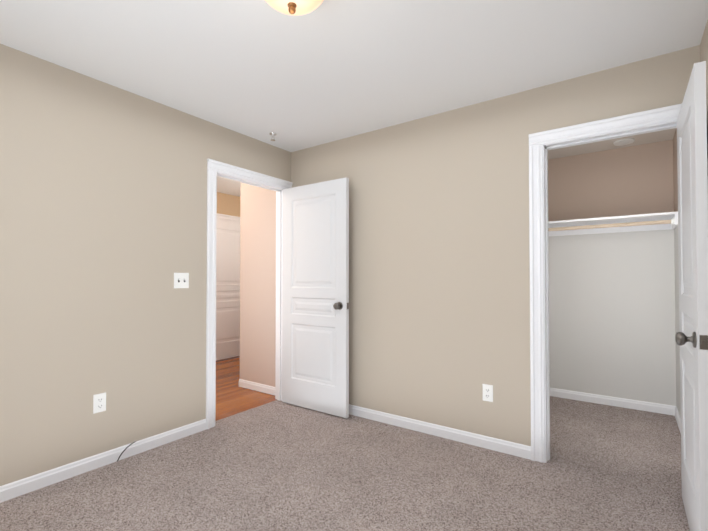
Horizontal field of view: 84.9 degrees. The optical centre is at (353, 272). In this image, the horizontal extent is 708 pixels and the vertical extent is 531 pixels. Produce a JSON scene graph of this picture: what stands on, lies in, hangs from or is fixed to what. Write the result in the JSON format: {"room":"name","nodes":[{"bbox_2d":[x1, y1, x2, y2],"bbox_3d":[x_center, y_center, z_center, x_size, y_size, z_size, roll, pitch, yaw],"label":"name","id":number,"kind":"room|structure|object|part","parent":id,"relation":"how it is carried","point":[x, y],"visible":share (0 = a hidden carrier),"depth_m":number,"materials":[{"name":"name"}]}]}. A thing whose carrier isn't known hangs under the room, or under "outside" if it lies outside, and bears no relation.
{"room":"bedroom","nodes":[
{"label":"bedroom","id":0,"kind":"room"},
{"bbox_2d":[0,44,290,485],"bbox_3d":[-1.592,0.002,2.575,0.120,2.440,3.170,-1,-1,35],"label":"wall","id":1,"kind":"structure","parent":0,"point":[103,212],"depth_m":2.44,"materials":[{"name":"beige paint"}]},
{"bbox_2d":[93,392,105,413],"bbox_3d":[-1.601,0.820,2.439,0.008,0.116,0.071,-1,-1,35],"label":"outlet","id":2,"kind":"object","parent":1,"relation":"attached to","point":[99,402],"visible":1,"depth_m":2.43,"materials":[{"name":"white plastic"}]},
{"bbox_2d":[0,419,206,502],"bbox_3d":[-1.767,1.175,2.197,0.013,0.082,2.082,-1,-1,35],"label":"baseboard","id":3,"kind":"structure","parent":1,"relation":"attached to","point":[9,491],"depth_m":2.39,"materials":[{"name":"white wood"}]},
{"bbox_2d":[174,273,188,287],"bbox_3d":[-1.284,0.057,2.889,0.016,0.116,0.116,-1,-1,35],"label":"light switch","id":4,"kind":"object","parent":1,"relation":"attached to","point":[181,280],"visible":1,"depth_m":2.89,"materials":[{"name":"white plastic"}]},
{"bbox_2d":[206,158,292,428],"bbox_3d":[-0.945,0.167,3.482,0.162,2.138,0.938,-1,-1,35],"label":"door frame","id":5,"kind":"structure","parent":1,"relation":"attached to","point":[215,169],"depth_m":3.13,"materials":[{"name":"white wood"}]},
{"bbox_2d":[282,177,348,417],"bbox_3d":[-0.361,0.209,3.496,0.771,2.030,0.163,-1,-1,35],"label":"bedroom door","id":6,"kind":"structure","parent":5,"relation":"attached to","point":[315,323],"depth_m":3.46,"materials":[{"name":"white wood"}]},
{"bbox_3d":[-0.092,0.281,3.304,0.112,0.066,0.163,-1,-1,35],"label":"knob","id":7,"kind":"part","parent":6,"relation":"part of","materials":[{"name":"grey metal"}]},
{"bbox_2d":[217,192,232,214],"bbox_3d":[-2.169,0.047,5.421,0.120,2.440,3.300,-1,-1,35],"label":"wall","id":8,"kind":"structure","parent":0,"point":[223,200],"depth_m":5.69,"materials":[{"name":"beige paint"}]},
{"bbox_2d":[216,220,239,359],"bbox_3d":[-1.883,0.249,5.767,0.163,2.030,0.756,-1,-1,35],"label":"hall door","id":9,"kind":"structure","parent":8,"relation":"in","point":[228,290],"depth_m":5.75,"materials":[{"name":"white wood"}]},
{"bbox_2d":[217,213,239,223],"bbox_3d":[-1.900,0.208,5.780,0.142,2.128,0.956,-1,-1,35],"label":"door frame","id":10,"kind":"structure","parent":8,"relation":"attached to","point":[228,218],"depth_m":5.74,"materials":[{"name":"white wood"}]},
{"bbox_2d":[229,195,240,378],"bbox_3d":[-0.715,0.043,5.154,0.120,2.440,2.050,-1,-1,35],"label":"wall","id":11,"kind":"structure","parent":0,"point":[235,207],"depth_m":5.77,"materials":[{"name":"beige paint"}]},
{"bbox_2d":[215,356,276,420],"bbox_3d":[-1.340,1.289,4.812,2.155,0.056,3.300,-1,-1,35],"label":"floor","id":12,"kind":"structure","parent":0,"point":[233,397],"depth_m":3.97,"materials":[{"name":"brown wood"}]},
{"bbox_2d":[0,396,689,530],"bbox_3d":[0.212,1.248,2.327,3.255,0.060,4.890,-1,-1,35],"label":"floor carpet","id":13,"kind":"object","parent":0,"point":[278,465],"visible":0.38,"depth_m":2.25,"materials":[{"name":"grey carpet"}]},
{"bbox_2d":[0,0,707,196],"bbox_3d":[-0.570,-1.240,3.126,5.410,0.140,5.220,-1,-1,35],"label":"ceiling","id":14,"kind":"structure","parent":0,"point":[326,71],"depth_m":2.13,"materials":[{"name":"white paint"}]},
{"bbox_2d":[269,132,276,140],"bbox_3d":[-0.702,-1.176,3.353,0.064,0.060,0.064,-1,-1,35],"label":"sprinkler","id":15,"kind":"object","parent":14,"relation":"attached to","point":[273,134],"visible":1,"depth_m":3.35,"materials":[{"name":"plastic"}]},
{"bbox_2d":[265,0,322,15],"bbox_3d":[-0.256,-1.152,1.599,0.316,0.164,0.316,-1,-1,35],"label":"dome light","id":16,"kind":"object","parent":14,"relation":"attached to","point":[295,7],"visible":1,"depth_m":1.61,"materials":[{"name":"beige glass"}]},
{"bbox_2d":[613,138,634,145],"bbox_3d":[2.387,-1.155,3.426,0.156,0.020,0.156,-1,-1,35],"label":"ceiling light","id":17,"kind":"object","parent":14,"relation":"in","point":[624,141],"visible":1,"depth_m":3.40,"materials":[{"name":"white"}]},
{"bbox_2d":[241,45,699,445],"bbox_3d":[0.388,0.011,3.185,3.940,2.440,0.120,-1,-1,35],"label":"wall","id":18,"kind":"structure","parent":0,"point":[439,296],"depth_m":2.91,"materials":[{"name":"beige paint"}]},
{"bbox_2d":[239,379,274,394],"bbox_3d":[-0.995,1.204,4.069,0.660,0.082,0.013,-1,-1,35],"label":"baseboard","id":19,"kind":"structure","parent":18,"relation":"attached to","point":[263,388],"depth_m":4.06,"materials":[{"name":"white wood"}]},
{"bbox_2d":[349,404,530,459],"bbox_3d":[0.267,1.190,3.172,2.195,0.082,0.013,-1,-1,35],"label":"baseboard","id":20,"kind":"structure","parent":18,"relation":"attached to","point":[516,449],"depth_m":2.87,"materials":[{"name":"white wood"}]},
{"bbox_2d":[482,384,492,401],"bbox_3d":[0.934,0.839,2.705,0.071,0.116,0.008,-1,-1,35],"label":"outlet","id":21,"kind":"object","parent":18,"relation":"attached to","point":[487,392],"visible":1,"depth_m":2.70,"materials":[{"name":"white plastic"}]},
{"bbox_2d":[528,104,681,462],"bbox_3d":[1.547,0.149,2.358,0.854,2.138,0.162,-1,-1,35],"label":"door frame","id":22,"kind":"structure","parent":18,"relation":"attached to","point":[542,143],"depth_m":2.51,"materials":[{"name":"white wood"}]},
{"bbox_2d":[675,61,707,530],"bbox_3d":[1.575,0.183,1.805,0.163,2.030,0.714,-1,-1,35],"label":"door","id":23,"kind":"structure","parent":22,"relation":"attached to","point":[691,338],"depth_m":1.60,"materials":[{"name":"white wood"}]},
{"bbox_3d":[1.401,0.274,1.558,0.163,0.066,0.112,-1,-1,35],"label":"knob","id":24,"kind":"part","parent":23,"relation":"part of","materials":[{"name":"grey metal"}]},
{"bbox_2d":[548,140,671,404],"bbox_3d":[2.151,0.023,3.894,1.890,2.440,0.120,-1,-1,35],"label":"wall","id":25,"kind":"structure","parent":0,"point":[613,314],"depth_m":3.63,"materials":[{"name":"paint"}]},
{"bbox_2d":[550,388,672,414],"bbox_3d":[2.112,1.201,3.821,1.650,0.082,0.013,-1,-1,35],"label":"baseboard","id":26,"kind":"structure","parent":25,"relation":"attached to","point":[624,403],"depth_m":3.60,"materials":[{"name":"white wood"}]},
{"bbox_2d":[548,211,677,235],"bbox_3d":[2.012,-0.427,3.706,1.650,0.104,0.360,-1,-1,35],"label":"closet shelf","id":27,"kind":"object","parent":25,"relation":"attached to","point":[648,222],"visible":0.52,"depth_m":3.48,"materials":[{"name":"white wood"}]},
{"bbox_3d":[1.940,-0.412,3.622,1.630,0.032,0.032,-1,-1,35],"label":"rail","id":28,"kind":"part","parent":27,"relation":"part of","materials":[{"name":"beige wood"}]},
{"bbox_2d":[672,20,707,416],"bbox_3d":[1.452,-0.017,1.385,0.120,2.440,4.760,-1,-1,35],"label":"wall","id":29,"kind":"structure","parent":0,"point":[704,42],"depth_m":3.25,"materials":[{"name":"paint"}]},
{"bbox_2d":[673,406,680,432],"bbox_3d":[2.343,1.183,2.733,0.013,0.082,1.440,-1,-1,35],"label":"baseboard","id":30,"kind":"structure","parent":29,"relation":"attached to","point":[675,411],"depth_m":3.18,"materials":[{"name":"white wood"}]}
]}

